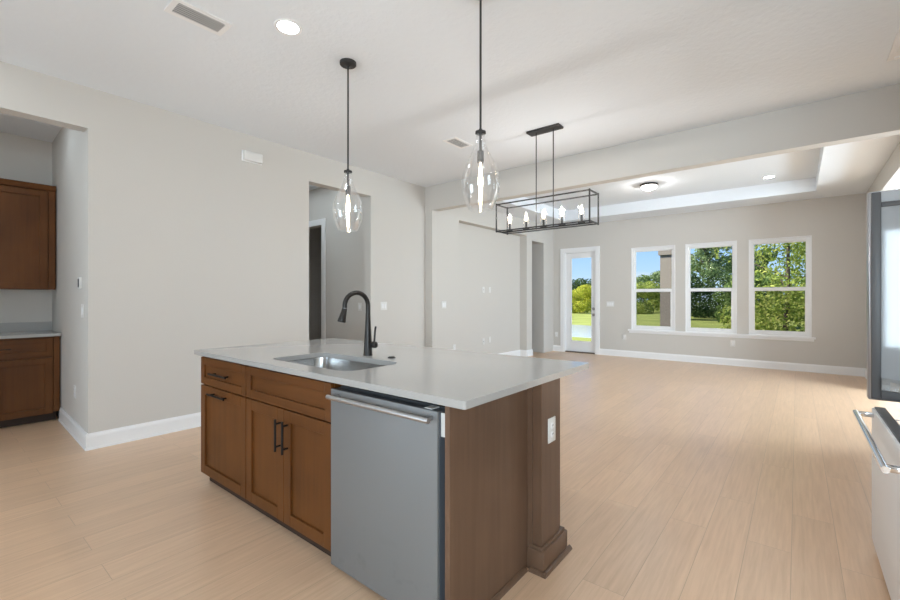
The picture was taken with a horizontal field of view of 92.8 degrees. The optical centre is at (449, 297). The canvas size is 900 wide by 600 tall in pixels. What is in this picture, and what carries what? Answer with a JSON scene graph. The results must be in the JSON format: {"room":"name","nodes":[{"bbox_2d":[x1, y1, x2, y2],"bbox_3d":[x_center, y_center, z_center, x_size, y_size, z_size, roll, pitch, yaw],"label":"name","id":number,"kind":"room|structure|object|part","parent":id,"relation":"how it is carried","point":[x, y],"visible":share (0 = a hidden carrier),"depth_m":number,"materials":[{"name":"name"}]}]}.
{"room":"kitchen","nodes":[
{"label":"kitchen","id":0,"kind":"room"},
{"bbox_2d":[0,132,51,322],"bbox_3d":[-5.396,-0.248,3.967,0.140,3.056,2.780,0,0,39],"label":"wall","id":1,"kind":"structure","parent":0,"point":[25,159],"depth_m":4.73,"materials":[{"name":"grey paint"}]},
{"bbox_2d":[0,321,51,331],"bbox_3d":[-5.118,0.317,4.182,0.018,0.098,1.825,0,0,39],"label":"backsplash","id":2,"kind":"structure","parent":1,"relation":"attached to","point":[21,326],"depth_m":4.72,"materials":[{"name":"white stone"}]},
{"bbox_2d":[0,178,55,289],"bbox_3d":[-4.706,-0.651,4.405,0.379,1.118,0.929,0,0,39],"label":"upper cabinet","id":3,"kind":"object","parent":1,"relation":"attached to","point":[27,209],"visible":1,"depth_m":4.50,"materials":[{"name":"brown wood"}]},
{"bbox_3d":[-4.687,-1.183,4.390,0.330,0.054,0.929,0,0,39],"label":"crown moulding","id":4,"kind":"part","parent":3,"relation":"part of","materials":[{"name":"brown wood"}]},
{"bbox_2d":[52,127,83,428],"bbox_3d":[-3.811,-0.248,4.353,1.839,3.056,0.184,0,0,39],"label":"wall","id":5,"kind":"structure","parent":0,"point":[68,145],"depth_m":4.15,"materials":[{"name":"grey paint"}]},
{"bbox_2d":[58,407,87,450],"bbox_3d":[-3.565,1.211,4.042,1.365,0.138,0.022,0,0,41],"label":"baseboard","id":6,"kind":"structure","parent":5,"relation":"attached to","point":[76,431],"depth_m":3.97,"materials":[{"name":"white paint"}]},
{"bbox_2d":[78,277,81,288],"bbox_3d":[-3.283,-0.133,3.802,0.063,0.105,0.020,0,0,39],"label":"keypad","id":7,"kind":"object","parent":5,"relation":"attached to","point":[79,278],"visible":1,"depth_m":3.78,"materials":[{"name":"white plastic"}]},
{"bbox_2d":[81,304,83,317],"bbox_3d":[-3.222,0.115,3.757,0.075,0.118,0.010,0,0,39],"label":"light switch","id":8,"kind":"object","parent":5,"relation":"attached to","point":[82,305],"visible":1,"depth_m":3.74,"materials":[{"name":"white plastic"}]},
{"bbox_2d":[0,61,424,433],"bbox_3d":[-3.051,-0.248,3.719,0.140,3.056,8.544,0,0,39],"label":"wall","id":9,"kind":"structure","parent":0,"point":[190,245],"depth_m":4.19,"materials":[{"name":"grey paint"}]},
{"bbox_2d":[86,412,200,450],"bbox_3d":[-2.383,1.211,4.416,0.022,0.138,2.119,0,0,39],"label":"baseboard","id":10,"kind":"structure","parent":9,"relation":"attached to","point":[105,438],"depth_m":3.89,"materials":[{"name":"white paint"}]},
{"bbox_2d":[242,150,262,164],"bbox_3d":[-2.151,-1.535,4.679,0.052,0.114,0.220,0,0,39],"label":"door chime","id":11,"kind":"object","parent":9,"relation":"attached to","point":[248,156],"visible":1,"depth_m":4.66,"materials":[{"name":"white plastic"}]},
{"bbox_2d":[381,302,386,309],"bbox_3d":[-0.953,0.115,6.193,0.010,0.118,0.121,0,0,39],"label":"light switch","id":12,"kind":"object","parent":9,"relation":"attached to","point":[383,304],"visible":1,"depth_m":6.19,"materials":[{"name":"white plastic"}]},
{"bbox_2d":[309,227,320,339],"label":"door","id":13,"kind":"structure","parent":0,"point":[314,234],"depth_m":8.19,"materials":[{"name":"brown paint"}]},
{"bbox_2d":[309,187,363,340],"bbox_3d":[-2.224,-0.248,7.093,2.819,3.056,0.130,0,0,39],"label":"wall","id":14,"kind":"structure","parent":0,"point":[344,229],"depth_m":6.55,"materials":[{"name":"grey paint"}]},
{"bbox_2d":[309,218,325,338],"bbox_3d":[-2.149,0.007,7.386,1.008,2.545,0.717,0,0,39],"label":"door frame","id":15,"kind":"structure","parent":14,"relation":"in","point":[322,222],"depth_m":6.81,"materials":[{"name":"white paint"}]},
{"bbox_2d":[358,303,361,310],"bbox_3d":[-1.320,0.130,6.271,0.075,0.118,0.010,0,0,39],"label":"light switch","id":16,"kind":"object","parent":14,"relation":"attached to","point":[359,304],"visible":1,"depth_m":6.26,"materials":[{"name":"white plastic"}]},
{"bbox_2d":[0,351,899,599],"bbox_3d":[0.272,1.340,3.993,11.800,0.120,13.450,0,0,39],"label":"floor","id":17,"kind":"structure","parent":0,"point":[679,480],"depth_m":2.62,"materials":[{"name":"brown wood"}]},
{"bbox_2d":[0,336,59,427],"bbox_3d":[-4.594,0.838,4.309,0.637,0.884,0.920,0,0,39],"label":"base cabinet","id":18,"kind":"object","parent":17,"relation":"on","point":[29,367],"visible":0.99,"depth_m":4.32,"materials":[{"name":"brown wood"}]},
{"bbox_3d":[-4.397,0.503,4.120,0.020,0.179,0.863,0,0,39],"label":"drawer","id":19,"kind":"part","parent":18,"relation":"part of","materials":[{"name":"brown wood"}]},
{"bbox_3d":[-4.261,0.904,4.288,0.020,0.576,0.430,0,0,39],"label":"door","id":20,"kind":"part","parent":18,"relation":"part of","materials":[{"name":"brown wood"}]},
{"bbox_2d":[0,321,60,338],"bbox_3d":[-4.871,0.332,3.983,0.654,0.128,1.825,0,0,39],"label":"countertop","id":21,"kind":"structure","parent":18,"relation":"on","point":[21,329],"depth_m":4.62,"materials":[{"name":"white stone"}]},
{"bbox_2d":[201,356,253,507],"bbox_3d":[-1.304,0.838,2.999,0.655,0.884,0.637,0,0,39],"label":"base cabinet","id":22,"kind":"object","parent":17,"relation":"on","point":[223,386],"visible":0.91,"depth_m":2.77,"materials":[{"name":"brown wood"}]},
{"bbox_3d":[-1.510,0.640,2.780,0.245,0.013,0.038,0,0,39],"label":"handle","id":23,"kind":"part","parent":22,"relation":"part of","materials":[{"name":"black metal"}]},
{"bbox_3d":[-1.492,0.502,2.766,0.250,0.013,0.038,0,0,39],"label":"handle","id":24,"kind":"part","parent":22,"relation":"part of","materials":[{"name":"black metal"}]},
{"bbox_3d":[-1.476,0.500,2.790,0.649,0.185,0.020,0,0,39],"label":"drawer","id":25,"kind":"part","parent":22,"relation":"part of","materials":[{"name":"brown wood"}]},
{"bbox_3d":[-1.476,0.905,2.790,0.649,0.609,0.020,0,0,39],"label":"door","id":26,"kind":"part","parent":22,"relation":"part of","materials":[{"name":"brown wood"}]},
{"bbox_2d":[246,366,340,555],"bbox_3d":[-0.718,0.838,2.525,0.849,0.884,0.637,0,0,39],"label":"base cabinet","id":27,"kind":"object","parent":17,"relation":"on","point":[288,416],"visible":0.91,"depth_m":2.27,"materials":[{"name":"brown wood"}]},
{"bbox_3d":[-1.054,0.905,2.449,0.419,0.609,0.020,0,0,39],"label":"door","id":28,"kind":"part","parent":27,"relation":"part of","materials":[{"name":"brown wood"}]},
{"bbox_3d":[-0.931,0.739,2.312,0.013,0.173,0.038,0,0,39],"label":"handle","id":29,"kind":"part","parent":27,"relation":"part of","materials":[{"name":"black metal"}]},
{"bbox_3d":[-0.876,0.739,2.267,0.013,0.173,0.038,0,0,39],"label":"handle","id":30,"kind":"part","parent":27,"relation":"part of","materials":[{"name":"black metal"}]},
{"bbox_3d":[-0.889,0.500,2.315,0.842,0.185,0.020,0,0,39],"label":"drawer","id":31,"kind":"part","parent":27,"relation":"part of","materials":[{"name":"brown wood"}]},
{"bbox_3d":[-0.725,0.905,2.183,0.420,0.609,0.020,0,0,39],"label":"door","id":32,"kind":"part","parent":27,"relation":"part of","materials":[{"name":"brown wood"}]},
{"bbox_2d":[194,338,588,409],"bbox_3d":[-0.508,0.381,2.721,2.388,0.030,1.170,0,0,39],"label":"countertop","id":33,"kind":"structure","parent":27,"relation":"on","point":[459,379],"depth_m":2.23,"materials":[{"name":"white stone"}]},
{"bbox_2d":[285,357,384,370],"bbox_3d":[-0.684,0.508,2.508,0.806,0.222,0.434,0,0,39],"label":"sink","id":34,"kind":"object","parent":33,"relation":"in","point":[322,362],"visible":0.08,"depth_m":2.79,"materials":[{"name":"silver metal"}]},
{"bbox_2d":[337,290,377,355],"bbox_3d":[-0.571,0.159,2.657,0.107,0.413,0.244,0,0,44],"label":"faucet","id":35,"kind":"object","parent":33,"relation":"on","point":[369,344],"visible":1,"depth_m":2.71,"materials":[{"name":"black metal"}]},
{"bbox_3d":[-0.584,0.024,2.681,0.197,0.142,0.029,0,0,-44],"label":"spout","id":36,"kind":"part","parent":35,"relation":"part of","materials":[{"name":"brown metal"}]},
{"bbox_3d":[-0.490,0.246,2.711,0.064,0.136,0.041,0,0,39],"label":"lever","id":37,"kind":"part","parent":35,"relation":"part of","materials":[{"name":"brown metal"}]},
{"bbox_2d":[325,385,444,599],"bbox_3d":[-0.132,0.851,2.016,0.690,0.858,0.632,0,0,39],"label":"dishwasher","id":38,"kind":"object","parent":17,"relation":"on","point":[388,451],"visible":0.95,"depth_m":1.78,"materials":[{"name":"metal"}]},
{"bbox_3d":[-0.310,0.454,1.790,0.624,0.021,0.056,0,0,39],"label":"handle","id":39,"kind":"part","parent":38,"relation":"part of","materials":[{"name":"silver metal"}]},
{"bbox_2d":[445,389,527,599],"bbox_3d":[0.181,0.838,1.814,0.042,0.884,0.587,0,0,39],"label":"end panel","id":40,"kind":"object","parent":17,"relation":"on","point":[486,443],"visible":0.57,"depth_m":1.77,"materials":[{"name":"brown wood"}]},
{"bbox_3d":[0.182,1.271,1.796,0.018,0.018,0.558,0,0,39],"label":"shoe moulding","id":41,"kind":"part","parent":40,"relation":"part of","materials":[{"name":"brown wood"}]},
{"bbox_2d":[527,378,571,578],"bbox_3d":[0.486,0.838,2.103,0.110,0.884,0.302,0,0,39],"label":"island post","id":42,"kind":"object","parent":17,"relation":"on","point":[547,547],"visible":0.92,"depth_m":2.04,"materials":[{"name":"brown wood"}]},
{"bbox_3d":[0.480,1.222,2.108,0.090,0.116,0.266,0,0,39],"label":"moulding","id":43,"kind":"part","parent":42,"relation":"part of","materials":[{"name":"brown wood"}]},
{"bbox_3d":[0.494,1.271,2.097,0.089,0.018,0.302,0,0,39],"label":"shoe moulding","id":44,"kind":"part","parent":42,"relation":"part of","materials":[{"name":"brown wood"}]},
{"bbox_2d":[548,416,555,443],"bbox_3d":[0.496,0.640,2.084,0.009,0.118,0.075,0,0,39],"label":"wall outlet","id":45,"kind":"object","parent":42,"relation":"attached to","point":[551,421],"visible":1,"depth_m":2.08,"materials":[{"name":"white plastic"}]},
{"bbox_2d":[852,189,899,599],"bbox_3d":[2.359,0.360,1.466,1.376,1.840,1.127,0,0,39],"label":"refrigerator","id":46,"kind":"object","parent":17,"relation":"on","point":[883,207],"visible":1,"depth_m":2.14,"materials":[{"name":"grey"}]},
{"bbox_3d":[2.366,-0.011,2.065,0.513,1.063,0.063,0,0,39],"label":"door","id":47,"kind":"part","parent":46,"relation":"part of","materials":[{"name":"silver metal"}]},
{"bbox_3d":[1.877,0.905,1.800,0.055,0.680,1.040,0,0,39],"label":"freezer drawer","id":48,"kind":"part","parent":46,"relation":"part of","materials":[{"name":"silver metal"}]},
{"bbox_3d":[2.342,-0.510,2.038,0.491,0.050,0.011,0,0,39],"label":"door rail","id":49,"kind":"part","parent":46,"relation":"part of","materials":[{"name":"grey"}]},
{"bbox_2d":[0,0,899,190],"bbox_3d":[-1.246,-1.918,2.117,11.800,0.284,8.624,0,0,39],"label":"ceiling","id":50,"kind":"structure","parent":0,"point":[611,73],"depth_m":3.29,"materials":[{"name":"white paint"}]},
{"bbox_2d":[164,0,232,35],"bbox_3d":[-1.588,-1.772,2.715,0.184,0.008,0.334,0,0,39],"label":"ceiling vent","id":51,"kind":"object","parent":50,"relation":"in","point":[181,9],"visible":1,"depth_m":2.70,"materials":[{"name":"white metal"}]},
{"bbox_2d":[274,18,301,35],"bbox_3d":[-1.061,-1.773,2.811,0.176,0.006,0.176,0,0,39],"label":"recessed light","id":52,"kind":"object","parent":50,"relation":"in","point":[289,27],"visible":1,"depth_m":2.81,"materials":[{"name":"white paint"}]},
{"bbox_2d":[277,21,298,33],"bbox_3d":[-1.061,-1.772,2.811,0.132,0.001,0.132,0,0,39],"label":"diffuser","id":53,"kind":"object","parent":52,"relation":"attached to","point":[285,26],"depth_m":2.81,"materials":[{"name":"white plastic"}]},
{"bbox_2d":[340,58,355,210],"bbox_3d":[-0.769,-1.141,3.233,0.224,1.269,0.224,0,0,39],"label":"pendant light","id":54,"kind":"object","parent":50,"relation":"hanging from","point":[347,63],"visible":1,"depth_m":3.23,"materials":[{"name":"grey metal"}]},
{"bbox_2d":[344,169,351,195],"bbox_3d":[-0.769,-0.874,3.233,0.062,0.196,0.062,0,0,39],"label":"socket","id":55,"kind":"object","parent":54,"relation":"attached to","point":[347,188],"depth_m":3.22,"materials":[{"name":"grey metal"}]},
{"bbox_3d":[-0.769,-1.353,3.233,0.013,0.796,0.013,0,0,39],"label":"rod","id":56,"kind":"part","parent":54,"relation":"part of","materials":[{"name":"grey metal"}]},
{"bbox_2d":[442,137,472,148],"bbox_3d":[0.091,-1.772,4.907,0.184,0.008,0.334,0,0,39],"label":"ceiling vent","id":57,"kind":"object","parent":50,"relation":"in","point":[454,141],"visible":1,"depth_m":4.89,"materials":[{"name":"white metal"}]},
{"bbox_2d":[461,0,497,208],"bbox_3d":[0.176,-1.141,2.469,0.224,1.269,0.224,0,0,39],"label":"pendant light","id":58,"kind":"object","parent":50,"relation":"hanging from","point":[480,154],"visible":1,"depth_m":2.46,"materials":[{"name":"grey metal"}]},
{"bbox_2d":[475,128,485,163],"bbox_3d":[0.176,-0.874,2.469,0.062,0.196,0.062,0,0,39],"label":"socket","id":59,"kind":"object","parent":58,"relation":"attached to","point":[480,154],"depth_m":2.46,"materials":[{"name":"grey metal"}]},
{"bbox_3d":[0.176,-1.353,2.469,0.013,0.796,0.013,0,0,39],"label":"rod","id":60,"kind":"part","parent":58,"relation":"part of","materials":[{"name":"grey metal"}]},
{"bbox_2d":[496,123,598,234],"bbox_3d":[0.995,-1.251,4.508,1.062,1.050,0.242,0,0,39],"label":"chandelier","id":61,"kind":"object","parent":50,"relation":"hanging from","point":[557,126],"visible":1,"depth_m":4.46,"materials":[{"name":"grey metal"}]},
{"bbox_2d":[508,215,512,230],"bbox_3d":[0.665,-0.840,4.774,0.072,0.191,0.072,0,0,39],"label":"bulb","id":62,"kind":"object","parent":61,"relation":"on","point":[509,219],"depth_m":4.76,"materials":[{"name":"white glass"}]},
{"bbox_2d":[525,213,528,228],"bbox_3d":[0.825,-0.840,4.645,0.072,0.191,0.072,0,0,39],"label":"bulb","id":63,"kind":"object","parent":61,"relation":"on","point":[526,217],"depth_m":4.63,"materials":[{"name":"white glass"}]},
{"bbox_3d":[0.918,-1.248,4.569,0.011,1.016,0.011,0,0,39],"label":"rod","id":64,"kind":"part","parent":61,"relation":"part of","materials":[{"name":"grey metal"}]},
{"bbox_2d":[542,210,546,226],"bbox_3d":[0.985,-0.840,4.515,0.072,0.191,0.072,0,0,39],"label":"bulb","id":65,"kind":"object","parent":61,"relation":"on","point":[543,214],"depth_m":4.51,"materials":[{"name":"white glass"}]},
{"bbox_3d":[1.071,-1.248,4.446,0.011,1.016,0.011,0,0,39],"label":"rod","id":66,"kind":"part","parent":61,"relation":"part of","materials":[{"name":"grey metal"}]},
{"bbox_2d":[560,208,565,224],"bbox_3d":[1.145,-0.840,4.386,0.072,0.191,0.072,0,0,39],"label":"bulb","id":67,"kind":"object","parent":61,"relation":"on","point":[561,213],"depth_m":4.37,"materials":[{"name":"white glass"}]},
{"bbox_2d":[579,205,583,222],"bbox_3d":[1.306,-0.840,4.256,0.072,0.191,0.072,0,0,39],"label":"bulb","id":68,"kind":"object","parent":61,"relation":"on","point":[581,208],"depth_m":4.25,"materials":[{"name":"white glass"}]},
{"bbox_2d":[887,26,899,61],"bbox_3d":[3.206,-1.769,2.866,0.340,0.014,0.590,0,0,39],"label":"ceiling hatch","id":69,"kind":"object","parent":50,"relation":"attached to","point":[894,54],"visible":1,"depth_m":3.05,"materials":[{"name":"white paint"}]},
{"bbox_3d":[3.206,-1.774,2.866,0.270,0.005,0.520,0,0,39],"label":"panel","id":70,"kind":"part","parent":69,"relation":"part of","materials":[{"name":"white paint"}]},
{"bbox_2d":[438,205,552,353],"bbox_3d":[0.998,-0.213,8.802,0.320,2.986,4.453,0,0,39],"label":"wall","id":71,"kind":"structure","parent":0,"point":[517,313],"depth_m":8.62,"materials":[{"name":"grey paint"}]},
{"bbox_2d":[441,301,445,307],"bbox_3d":[-0.100,0.115,7.181,0.010,0.118,0.121,0,0,39],"label":"light switch","id":72,"kind":"object","parent":71,"relation":"attached to","point":[443,303],"visible":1,"depth_m":7.16,"materials":[{"name":"white plastic"}]},
{"bbox_2d":[499,349,532,356],"bbox_3d":[0.726,1.211,8.329,0.192,0.138,3.375,0,0,39],"label":"baseboard","id":73,"kind":"structure","parent":71,"relation":"attached to","point":[526,353],"depth_m":9.39,"materials":[{"name":"white paint"}]},
{"bbox_2d":[425,84,899,347],"bbox_3d":[2.850,-0.248,4.350,8.241,3.056,0.140,0,0,39],"label":"beam","id":74,"kind":"structure","parent":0,"point":[875,113],"depth_m":4.61,"materials":[{"name":"grey paint"}]},
{"bbox_2d":[476,134,899,227],"bbox_3d":[2.984,-1.883,7.345,11.800,0.354,4.826,0,0,39],"label":"ceiling","id":75,"kind":"structure","parent":0,"point":[851,168],"depth_m":7.13,"materials":[{"name":"white paint"}]},
{"bbox_2d":[640,182,657,190],"bbox_3d":[3.352,-1.857,7.224,0.284,0.125,0.284,0,0,39],"label":"flush light","id":76,"kind":"object","parent":75,"relation":"attached to","point":[648,186],"visible":1,"depth_m":7.14,"materials":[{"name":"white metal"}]},
{"bbox_2d":[762,175,775,178],"bbox_3d":[5.061,-1.917,6.806,0.176,0.006,0.176,0,0,39],"label":"recessed light","id":77,"kind":"object","parent":75,"relation":"in","point":[771,176],"visible":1,"depth_m":6.82,"materials":[{"name":"white paint"}]},
{"bbox_2d":[553,193,865,367],"bbox_3d":[4.741,-0.213,8.721,5.602,2.986,0.170,0,0,39],"label":"wall","id":78,"kind":"structure","parent":0,"point":[836,225],"depth_m":7.96,"materials":[{"name":"grey paint"}]},
{"bbox_2d":[560,246,599,354],"bbox_3d":[3.068,0.052,10.056,0.940,2.455,0.178,0,0,39],"label":"door","id":79,"kind":"structure","parent":78,"relation":"in","point":[567,344],"depth_m":10.09,"materials":[{"name":"white paint"}]},
{"bbox_2d":[606,301,613,306],"bbox_3d":[3.568,0.135,9.554,0.167,0.118,0.010,0,0,39],"label":"light switch","id":80,"kind":"object","parent":78,"relation":"attached to","point":[608,303],"visible":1,"depth_m":9.55,"materials":[{"name":"white plastic"}]},
{"bbox_2d":[631,245,674,330],"bbox_3d":[4.284,-0.203,9.043,0.857,1.756,0.108,0,0,39],"label":"window","id":81,"kind":"structure","parent":78,"relation":"in","point":[634,290],"depth_m":9.06,"materials":[{"name":"white paint"}]},
{"bbox_3d":[4.277,0.223,9.034,0.749,0.815,0.035,0,0,39],"label":"sash","id":82,"kind":"part","parent":81,"relation":"part of","materials":[{"name":"white paint"}]},
{"bbox_3d":[4.300,-0.580,9.063,0.749,0.870,0.030,0,0,39],"label":"sash","id":83,"kind":"part","parent":81,"relation":"part of","materials":[{"name":"white paint"}]},
{"bbox_2d":[553,345,865,376],"bbox_3d":[4.630,1.211,8.687,5.472,0.138,0.022,0,0,39],"label":"baseboard","id":84,"kind":"structure","parent":78,"relation":"attached to","point":[839,370],"depth_m":8.03,"materials":[{"name":"white paint"}]},
{"bbox_2d":[685,241,736,333],"bbox_3d":[5.095,-0.203,8.387,0.864,1.756,0.108,0,0,39],"label":"window","id":85,"kind":"structure","parent":78,"relation":"in","point":[688,247],"depth_m":8.36,"materials":[{"name":"white paint"}]},
{"bbox_3d":[5.088,0.223,8.378,0.756,0.815,0.035,0,0,39],"label":"sash","id":86,"kind":"part","parent":85,"relation":"part of","materials":[{"name":"white paint"}]},
{"bbox_3d":[5.112,-0.580,8.407,0.756,0.870,0.030,0,0,39],"label":"sash","id":87,"kind":"part","parent":85,"relation":"part of","materials":[{"name":"white paint"}]},
{"bbox_2d":[628,329,815,341],"bbox_3d":[5.067,0.711,8.328,3.096,0.079,0.059,0,0,39],"label":"trim","id":88,"kind":"structure","parent":78,"relation":"attached to","point":[709,334],"depth_m":8.15,"materials":[{"name":"white paint"}]},
{"bbox_2d":[730,340,734,346],"bbox_3d":[5.349,0.860,8.114,0.075,0.118,0.009,0,0,39],"label":"wall outlet","id":89,"kind":"object","parent":78,"relation":"attached to","point":[732,342],"visible":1,"depth_m":8.12,"materials":[{"name":"white plastic"}]},
{"bbox_2d":[749,235,811,336],"bbox_3d":[5.923,-0.203,7.717,0.895,1.756,0.108,0,0,39],"label":"window","id":90,"kind":"structure","parent":78,"relation":"in","point":[808,289],"depth_m":7.65,"materials":[{"name":"white paint"}]},
{"bbox_3d":[5.915,0.223,7.708,0.787,0.815,0.035,0,0,39],"label":"sash","id":91,"kind":"part","parent":90,"relation":"part of","materials":[{"name":"white paint"}]},
{"bbox_3d":[5.939,-0.580,7.738,0.787,0.870,0.030,0,0,39],"label":"sash","id":92,"kind":"part","parent":90,"relation":"part of","materials":[{"name":"white paint"}]},
{"bbox_2d":[866,142,899,368],"bbox_3d":[3.744,-0.248,1.073,2.728,3.056,12.977,0,0,39],"label":"wall","id":93,"kind":"structure","parent":0,"point":[888,178],"depth_m":5.45,"materials":[{"name":"grey paint"}]},
{"label":"outside","id":94,"kind":"structure","parent":0,"visible":0},
{"bbox_2d":[572,302,804,340],"bbox_3d":[53.462,1.580,66.082,220.000,0.200,150.000,0,0,39],"label":"ground","id":95,"kind":"structure","parent":94,"point":[578,318],"depth_m":27.01,"materials":[{"name":"green plant"}]},
{"bbox_2d":[572,279,581,290],"bbox_3d":[18.286,-0.669,64.349,4.333,4.404,4.934,0,0,-7],"label":"broadleaf tree","id":96,"kind":"object","parent":95,"relation":"on","point":[574,286],"visible":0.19,"depth_m":64.14,"materials":[{"name":"green plant"}]},
{"bbox_2d":[572,325,590,337],"bbox_3d":[3.595,1.474,21.853,13.100,0.012,7.300,0,0,39],"label":"pond","id":97,"kind":"structure","parent":95,"relation":"on","point":[584,331],"depth_m":18.79,"materials":[{"name":"grey liquid"}]},
{"bbox_2d":[572,290,590,312],"bbox_3d":[11.914,0.488,41.794,3.541,2.623,2.971,0,0,39],"label":"shrub","id":98,"kind":"object","parent":95,"relation":"on","point":[580,306],"visible":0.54,"depth_m":41.23,"materials":[{"name":"green plant"}]},
{"bbox_2d":[573,284,590,311],"bbox_3d":[14.129,0.156,45.971,3.381,3.270,3.587,0,0,-17],"label":"shrub","id":99,"kind":"object","parent":95,"relation":"on","point":[585,288],"visible":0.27,"depth_m":45.28,"materials":[{"name":"green plant"}]},
{"bbox_2d":[575,278,590,285],"bbox_3d":[22.089,-0.924,69.960,4.936,4.912,4.950,0,0,39],"label":"broadleaf tree","id":100,"kind":"object","parent":95,"relation":"on","point":[580,279],"visible":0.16,"depth_m":70.31,"materials":[{"name":"green plant"}]},
{"bbox_2d":[636,282,653,313],"bbox_3d":[17.159,0.144,40.452,3.720,3.360,3.194,0,0,-36],"label":"shrub","id":101,"kind":"object","parent":95,"relation":"on","point":[639,306],"visible":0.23,"depth_m":39.99,"materials":[{"name":"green plant"}]},
{"bbox_2d":[636,274,653,307],"bbox_3d":[26.181,-0.846,57.838,4.154,4.758,4.640,0,0,-4],"label":"broadleaf tree","id":102,"kind":"object","parent":95,"relation":"on","point":[645,278],"visible":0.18,"depth_m":57.50,"materials":[{"name":"green plant"}]},
{"bbox_2d":[636,281,659,310],"bbox_3d":[20.148,0.067,44.199,4.110,3.696,3.665,0,0,39],"label":"shrub","id":103,"kind":"object","parent":95,"relation":"on","point":[650,295],"visible":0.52,"depth_m":43.31,"materials":[{"name":"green plant"}]},
{"bbox_2d":[648,270,659,288],"bbox_3d":[29.917,-1.228,61.937,3.594,5.522,4.852,0,0,5],"label":"broadleaf tree","id":104,"kind":"object","parent":95,"relation":"on","point":[656,275],"visible":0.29,"depth_m":62.02,"materials":[{"name":"green plant"}]},
{"bbox_2d":[658,250,671,326],"bbox_3d":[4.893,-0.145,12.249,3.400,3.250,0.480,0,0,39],"label":"porch column","id":105,"kind":"structure","parent":95,"relation":"on","point":[665,256],"depth_m":11.34,"materials":[{"name":"brown paint"}]},
{"bbox_2d":[691,271,713,317],"bbox_3d":[16.375,-0.313,29.235,2.850,3.324,2.786,0,0,3],"label":"broadleaf tree","id":106,"kind":"object","parent":95,"relation":"on","point":[696,280],"visible":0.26,"depth_m":28.75,"materials":[{"name":"green plant"}]},
{"bbox_2d":[691,269,730,318],"bbox_3d":[19.077,-0.254,31.637,3.622,3.818,3.288,0,0,39],"label":"broadleaf tree","id":107,"kind":"object","parent":95,"relation":"on","point":[710,284],"visible":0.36,"depth_m":31.22,"materials":[{"name":"green plant"}]},
{"bbox_2d":[691,246,731,279],"bbox_3d":[23.856,-2.684,39.678,4.507,8.432,4.828,0,0,-18],"label":"broadleaf tree","id":108,"kind":"object","parent":95,"relation":"on","point":[705,256],"visible":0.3,"depth_m":39.09,"materials":[{"name":"green plant"}]},
{"bbox_2d":[700,272,731,304],"bbox_3d":[21.832,-0.294,34.467,3.415,3.652,3.932,0,0,39],"label":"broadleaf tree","id":109,"kind":"object","parent":95,"relation":"on","point":[726,279],"visible":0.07,"depth_m":34.26,"materials":[{"name":"green plant"}]},
{"bbox_2d":[712,281,755,322],"bbox_3d":[16.769,0.309,25.250,2.252,2.718,2.150,0,0,-3],"label":"shrub","id":110,"kind":"object","parent":95,"relation":"on","point":[724,299],"visible":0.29,"depth_m":25.40,"materials":[{"name":"green plant"}]},
{"bbox_2d":[718,250,762,299],"bbox_3d":[29.302,-1.769,43.364,3.939,6.602,4.268,0,0,39],"label":"broadleaf tree","id":111,"kind":"object","parent":95,"relation":"on","point":[758,269],"visible":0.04,"depth_m":43.02,"materials":[{"name":"green plant"}]},
{"bbox_2d":[713,242,805,331],"bbox_3d":[10.665,-1.207,13.342,4.202,6.354,4.270,0,0,42],"label":"broadleaf tree","id":112,"kind":"object","parent":95,"relation":"on","point":[799,248],"visible":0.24,"depth_m":13.33,"materials":[{"name":"green plant"}]},
{"bbox_2d":[725,273,800,325],"bbox_3d":[15.722,0.053,21.640,3.057,3.006,2.798,0,0,39],"label":"shrub","id":113,"kind":"object","parent":95,"relation":"on","point":[763,282],"visible":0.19,"depth_m":21.00,"materials":[{"name":"green plant"}]},
{"bbox_2d":[754,248,777,298],"bbox_3d":[33.622,-2.832,46.654,3.573,8.727,4.084,0,0,11],"label":"broadleaf tree","id":114,"kind":"object","parent":95,"relation":"on","point":[761,250],"visible":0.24,"depth_m":45.80,"materials":[{"name":"green plant"}]},
{"bbox_2d":[783,273,805,320],"bbox_3d":[22.557,-0.166,27.380,3.611,3.774,3.727,0,0,39],"label":"shrub","id":115,"kind":"object","parent":95,"relation":"on","point":[793,273],"visible":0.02,"depth_m":27.40,"materials":[{"name":"green plant"}]}
]}

